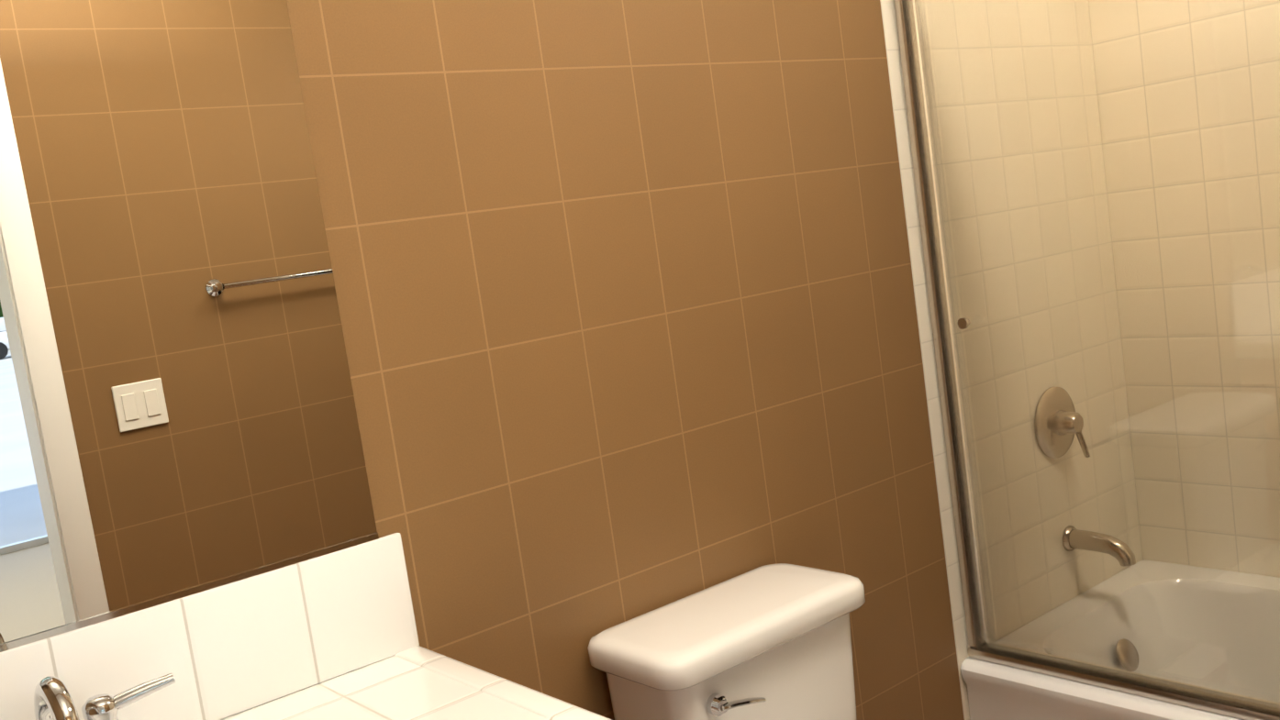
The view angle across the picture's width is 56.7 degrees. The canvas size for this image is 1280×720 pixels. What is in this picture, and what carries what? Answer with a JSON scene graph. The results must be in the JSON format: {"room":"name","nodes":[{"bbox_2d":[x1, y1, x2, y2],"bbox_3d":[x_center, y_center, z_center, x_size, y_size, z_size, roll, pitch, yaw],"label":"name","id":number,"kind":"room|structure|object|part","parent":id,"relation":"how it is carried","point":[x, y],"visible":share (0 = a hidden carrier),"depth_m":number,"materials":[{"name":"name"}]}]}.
{"room":"bathroom","nodes":[
{"label":"bathroom","id":0,"kind":"room"},
{"bbox_2d":[286,0,964,719],"bbox_3d":[-0.401,0.018,1.691,2.367,2.440,0.120,-13,8,-38],"label":"wall","id":1,"kind":"structure","parent":0,"point":[626,303],"depth_m":1.91,"materials":[{"name":"tile"}]},
{"bbox_2d":[0,0,378,652],"bbox_3d":[-0.829,-0.202,1.264,1.017,1.094,0.008,-13,8,-38],"label":"mirror","id":2,"kind":"object","parent":1,"relation":"attached to","point":[178,417],"visible":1,"depth_m":1.46,"materials":[{"name":"clear glass"}]},
{"bbox_2d":[0,533,419,719],"bbox_3d":[-0.726,0.415,1.342,1.050,0.166,0.012,-13,8,-38],"label":"backsplash","id":3,"kind":"structure","parent":1,"relation":"attached to","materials":[{"name":"tile"}]},
{"bbox_2d":[879,0,1142,719],"bbox_3d":[0.843,-0.271,2.695,0.883,2.440,0.120,-13,8,-38],"label":"wall tile","id":4,"kind":"structure","parent":1,"relation":"attached to","point":[916,248],"depth_m":2.62,"materials":[{"name":"beige tile"}]},
{"bbox_2d":[1088,0,1279,578],"bbox_3d":[1.713,-0.342,2.214,0.120,2.440,1.720,-13,8,-38],"label":"wall","id":5,"kind":"structure","parent":0,"point":[1155,366],"depth_m":2.71,"materials":[{"name":"white tile"}]},
{"bbox_3d":[0.655,1.187,1.433,3.250,0.100,1.840,-13,8,-38],"label":"floor","id":6,"kind":"structure","parent":0,"visible":0},
{"bbox_2d":[0,533,611,719],"bbox_3d":[-0.438,0.812,1.202,1.177,0.996,0.588,-13,8,-38],"label":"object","id":7,"kind":"structure","parent":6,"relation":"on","point":[332,636],"depth_m":1.50,"materials":[{"name":"white tile"}]},
{"bbox_2d":[0,645,611,719],"bbox_3d":[-0.529,0.517,1.129,1.052,0.049,0.587,-13,8,-38],"label":"countertop","id":8,"kind":"structure","parent":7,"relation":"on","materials":[{"name":"tile"}]},
{"bbox_2d":[0,672,175,719],"bbox_3d":[-0.603,0.400,1.236,0.260,0.146,0.139,-13,8,-38],"label":"faucet","id":9,"kind":"object","parent":8,"relation":"on","point":[52,699],"depth_m":1.28,"materials":[{"name":"silver metal"}]},
{"bbox_2d":[587,563,865,719],"bbox_3d":[0.333,0.767,1.721,0.502,0.754,0.749,-13,8,-38],"label":"toilet","id":10,"kind":"object","parent":6,"relation":"on","point":[770,642],"visible":1,"depth_m":1.83,"materials":[{"name":"white ceramic"}]},
{"bbox_3d":[0.143,0.504,1.757,0.092,0.035,0.033,-13,8,-38],"label":"lever","id":11,"kind":"part","parent":10,"relation":"part of","materials":[{"name":"silver metal"}]},
{"bbox_2d":[893,0,1279,719],"bbox_3d":[1.356,-0.089,2.004,0.774,2.088,1.597,-13,8,-38],"label":"bathtub","id":12,"kind":"object","parent":6,"relation":"on","point":[1149,640],"visible":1,"depth_m":2.37,"materials":[{"name":"clear glass"}]}
]}

